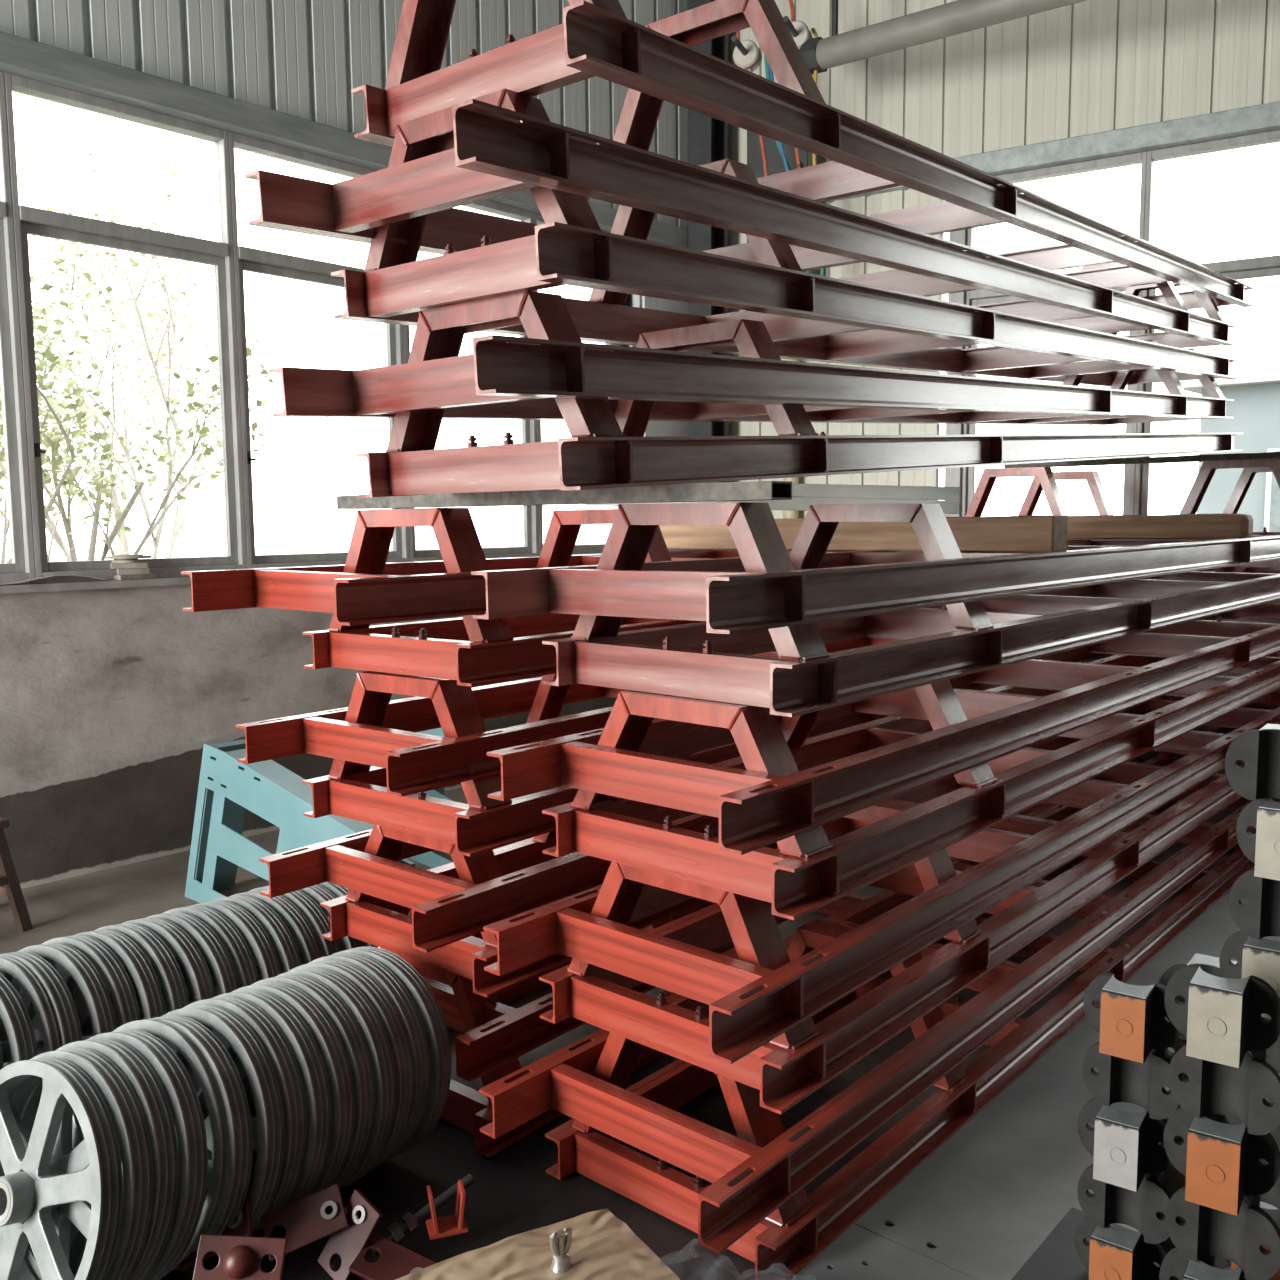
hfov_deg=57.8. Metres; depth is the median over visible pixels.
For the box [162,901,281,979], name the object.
pulley wheel
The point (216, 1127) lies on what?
pulley wheel
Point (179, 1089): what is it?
pulley wheel
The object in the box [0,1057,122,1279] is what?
pulley wheel
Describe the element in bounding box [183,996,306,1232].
pulley wheel
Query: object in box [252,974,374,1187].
pulley wheel
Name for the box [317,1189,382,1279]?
bracket
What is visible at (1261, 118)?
beam
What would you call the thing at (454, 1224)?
bracket
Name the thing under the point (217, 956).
pulley wheel
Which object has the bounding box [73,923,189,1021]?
pulley wheel
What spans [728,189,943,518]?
cladding
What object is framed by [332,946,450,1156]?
pulley wheel
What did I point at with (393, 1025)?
pulley wheel
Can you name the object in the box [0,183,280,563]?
tree
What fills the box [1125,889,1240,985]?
steel plate
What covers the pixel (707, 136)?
column
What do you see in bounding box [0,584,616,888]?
wall
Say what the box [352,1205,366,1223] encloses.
washer
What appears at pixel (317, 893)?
pulley wheel
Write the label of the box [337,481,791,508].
tube
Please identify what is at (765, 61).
wire
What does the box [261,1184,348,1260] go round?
bracket
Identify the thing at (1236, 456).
plate
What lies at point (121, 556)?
plate
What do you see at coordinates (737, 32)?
wire
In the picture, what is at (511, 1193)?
floor
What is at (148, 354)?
tree
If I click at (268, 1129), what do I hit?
pulley wheel
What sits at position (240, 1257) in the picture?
bracket
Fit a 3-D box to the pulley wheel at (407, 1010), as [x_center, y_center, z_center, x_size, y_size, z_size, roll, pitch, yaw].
[-0.740,1.056,2.910,0.520,0.521,0.133,3,7,33]
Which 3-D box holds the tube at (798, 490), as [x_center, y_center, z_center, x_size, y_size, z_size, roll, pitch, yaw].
[0.402,-0.467,3.598,1.147,0.077,0.060,0,6,5]
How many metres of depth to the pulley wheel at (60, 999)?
2.87 m
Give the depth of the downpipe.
8.16 m
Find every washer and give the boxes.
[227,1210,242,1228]
[320,1201,337,1219]
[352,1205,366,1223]
[409,1267,422,1273]
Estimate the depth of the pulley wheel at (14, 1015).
2.76 m
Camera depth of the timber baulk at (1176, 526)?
4.98 m
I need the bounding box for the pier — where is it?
[642,296,688,550]
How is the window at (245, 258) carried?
in the wall at (111, 699)
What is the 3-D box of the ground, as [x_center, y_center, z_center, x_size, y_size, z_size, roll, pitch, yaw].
[0.015,1.859,0.195,120.000,0.280,120.000,5,8,41]
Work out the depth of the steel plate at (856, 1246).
2.50 m
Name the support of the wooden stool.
on the floor
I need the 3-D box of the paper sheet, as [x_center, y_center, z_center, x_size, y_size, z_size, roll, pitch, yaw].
[-2.807,-0.257,5.021,0.160,0.032,0.920,5,8,41]
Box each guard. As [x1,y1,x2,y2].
[185,739,414,902]
[409,727,532,867]
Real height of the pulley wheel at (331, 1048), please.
0.520 m
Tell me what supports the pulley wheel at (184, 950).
on the floor
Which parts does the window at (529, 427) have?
sash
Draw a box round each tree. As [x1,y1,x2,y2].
[0,133,281,561]
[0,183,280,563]
[0,204,143,409]
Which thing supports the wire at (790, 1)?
hanging from the ceiling
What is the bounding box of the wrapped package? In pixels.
[396,1209,679,1279]
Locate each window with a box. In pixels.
[0,71,35,584]
[4,72,246,583]
[228,131,409,568]
[403,200,538,561]
[533,212,641,555]
[961,152,1146,516]
[1134,130,1279,514]
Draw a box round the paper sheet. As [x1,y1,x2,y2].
[0,574,106,584]
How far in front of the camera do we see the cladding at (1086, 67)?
7.11 m
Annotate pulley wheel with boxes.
[0,951,82,1061]
[0,956,59,1061]
[0,974,37,1066]
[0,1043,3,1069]
[0,1048,153,1279]
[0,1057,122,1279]
[12,943,116,1048]
[20,1038,178,1279]
[42,935,140,1035]
[69,1029,207,1279]
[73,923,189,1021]
[73,929,165,1034]
[94,917,215,1016]
[113,1017,251,1271]
[145,1015,252,1271]
[146,912,238,1008]
[161,1005,284,1230]
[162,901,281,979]
[162,905,258,993]
[183,989,331,1205]
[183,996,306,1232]
[194,895,301,980]
[198,890,322,975]
[210,982,354,1194]
[236,886,340,970]
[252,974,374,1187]
[262,884,362,949]
[275,968,395,1188]
[288,960,413,1171]
[308,953,429,1160]
[316,882,377,950]
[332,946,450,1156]
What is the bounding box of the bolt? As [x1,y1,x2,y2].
[371,1173,473,1256]
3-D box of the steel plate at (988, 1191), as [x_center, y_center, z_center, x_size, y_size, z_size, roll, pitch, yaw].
[1.098,1.286,3.055,0.379,0.006,1.430,5,8,41]
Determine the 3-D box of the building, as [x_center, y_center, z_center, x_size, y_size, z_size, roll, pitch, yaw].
[12.805,-2.350,19.214,5.600,3.920,6.600,5,8,41]
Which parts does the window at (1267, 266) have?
sash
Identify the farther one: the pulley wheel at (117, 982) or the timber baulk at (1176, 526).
the timber baulk at (1176, 526)
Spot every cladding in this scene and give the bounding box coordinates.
[0,0,687,228]
[728,0,1279,164]
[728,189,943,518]
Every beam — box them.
[0,31,687,248]
[823,101,1279,202]
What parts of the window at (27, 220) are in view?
pane, sash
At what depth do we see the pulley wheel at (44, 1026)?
2.84 m
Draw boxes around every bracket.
[193,1234,287,1279]
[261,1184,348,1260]
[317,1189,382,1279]
[349,1233,435,1279]
[426,1179,467,1239]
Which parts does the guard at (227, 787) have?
panel, rail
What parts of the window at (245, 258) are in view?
sash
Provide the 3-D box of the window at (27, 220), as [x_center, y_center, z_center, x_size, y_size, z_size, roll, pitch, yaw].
[-2.372,-1.371,5.419,0.095,2.165,1.025,5,8,41]
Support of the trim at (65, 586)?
on the wall at (111, 699)
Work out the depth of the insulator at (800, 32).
7.10 m
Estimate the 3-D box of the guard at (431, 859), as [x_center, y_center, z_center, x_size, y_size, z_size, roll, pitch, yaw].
[-0.644,0.731,5.158,0.200,0.700,1.448,-6,8,-42]
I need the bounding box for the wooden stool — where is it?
[0,817,32,931]
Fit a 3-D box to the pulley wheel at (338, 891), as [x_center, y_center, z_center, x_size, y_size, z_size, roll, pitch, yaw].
[-0.997,0.990,3.555,0.520,0.522,0.120,3,7,31]
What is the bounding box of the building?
[1180,367,1279,531]
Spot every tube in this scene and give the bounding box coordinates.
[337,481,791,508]
[585,497,958,513]
[688,482,959,500]
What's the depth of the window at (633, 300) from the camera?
7.73 m
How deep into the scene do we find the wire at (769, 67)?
7.41 m
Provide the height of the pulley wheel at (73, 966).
0.520 m
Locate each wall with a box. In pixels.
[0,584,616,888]
[1136,600,1279,770]
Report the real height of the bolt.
0.088 m
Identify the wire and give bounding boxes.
[736,30,767,175]
[764,55,823,275]
[765,57,809,272]
[789,0,799,166]
[811,27,817,164]
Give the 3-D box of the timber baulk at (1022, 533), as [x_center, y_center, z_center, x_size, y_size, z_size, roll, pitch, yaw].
[0.609,-0.358,3.916,1.640,0.108,0.116,4,8,41]
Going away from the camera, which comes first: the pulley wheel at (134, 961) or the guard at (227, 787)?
the pulley wheel at (134, 961)
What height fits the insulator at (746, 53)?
0.170 m
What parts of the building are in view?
pane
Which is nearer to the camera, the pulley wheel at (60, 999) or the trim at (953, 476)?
the pulley wheel at (60, 999)
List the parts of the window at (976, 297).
sash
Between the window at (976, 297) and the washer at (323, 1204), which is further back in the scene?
the window at (976, 297)
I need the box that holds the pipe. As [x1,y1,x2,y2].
[799,0,1085,74]
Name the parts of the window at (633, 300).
sash, pane, pane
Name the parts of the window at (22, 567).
sash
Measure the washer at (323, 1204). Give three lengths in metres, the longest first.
0.036 x 0.036 x 0.006 m
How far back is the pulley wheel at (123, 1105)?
2.32 m
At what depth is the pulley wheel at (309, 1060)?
2.57 m
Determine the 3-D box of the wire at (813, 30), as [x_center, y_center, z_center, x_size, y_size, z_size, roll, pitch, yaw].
[1.101,-3.135,7.262,0.061,1.329,0.178,1,6,18]
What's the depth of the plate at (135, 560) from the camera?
5.40 m
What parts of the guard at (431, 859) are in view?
panel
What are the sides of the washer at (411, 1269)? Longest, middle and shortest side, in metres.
0.036 x 0.036 x 0.006 m
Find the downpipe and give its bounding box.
[783,359,798,518]
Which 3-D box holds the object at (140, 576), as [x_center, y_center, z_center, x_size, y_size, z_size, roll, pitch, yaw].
[-2.419,-0.299,5.464,0.170,0.022,0.170,4,7,34]
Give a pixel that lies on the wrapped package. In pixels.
(594, 1245)
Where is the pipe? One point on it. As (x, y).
(820, 54)
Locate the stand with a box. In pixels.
[1011,1207,1178,1279]
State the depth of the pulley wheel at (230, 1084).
2.44 m
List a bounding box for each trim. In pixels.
[0,577,190,593]
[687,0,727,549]
[944,229,966,516]
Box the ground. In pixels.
[0,543,598,563]
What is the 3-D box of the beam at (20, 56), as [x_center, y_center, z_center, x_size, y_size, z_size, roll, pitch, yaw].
[-3.487,-2.360,3.941,0.130,0.130,11.900,5,8,41]
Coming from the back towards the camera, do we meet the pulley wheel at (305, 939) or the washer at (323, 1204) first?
the pulley wheel at (305, 939)
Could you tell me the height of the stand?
0.570 m
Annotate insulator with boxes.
[731,35,761,71]
[783,16,812,48]
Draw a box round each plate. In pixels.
[105,554,150,558]
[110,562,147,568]
[111,558,142,562]
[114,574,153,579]
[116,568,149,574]
[790,1224,976,1279]
[853,1018,1099,1279]
[1004,451,1279,467]
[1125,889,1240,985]
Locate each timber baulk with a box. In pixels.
[659,515,1066,551]
[1067,514,1252,538]
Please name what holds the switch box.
attached to the cladding at (1086, 67)
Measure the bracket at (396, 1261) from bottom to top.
0.074 m
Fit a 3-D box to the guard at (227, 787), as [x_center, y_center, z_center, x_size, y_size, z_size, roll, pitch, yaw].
[-1.363,0.798,4.577,1.448,0.700,0.200,5,8,41]
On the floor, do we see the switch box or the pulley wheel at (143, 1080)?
the pulley wheel at (143, 1080)
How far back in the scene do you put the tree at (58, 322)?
7.54 m
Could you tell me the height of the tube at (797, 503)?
0.077 m
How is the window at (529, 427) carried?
in the wall at (111, 699)
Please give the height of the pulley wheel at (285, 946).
0.522 m
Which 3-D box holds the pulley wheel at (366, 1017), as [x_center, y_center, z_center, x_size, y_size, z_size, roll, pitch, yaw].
[-0.802,1.067,2.813,0.520,0.521,0.138,3,7,33]
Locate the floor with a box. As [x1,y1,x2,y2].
[0,787,1255,1279]
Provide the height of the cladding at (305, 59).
2.700 m
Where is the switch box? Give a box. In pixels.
[747,130,822,274]
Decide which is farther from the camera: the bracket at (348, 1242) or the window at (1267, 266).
the window at (1267, 266)
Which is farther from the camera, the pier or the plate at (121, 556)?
the pier
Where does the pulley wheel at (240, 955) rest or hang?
on the floor

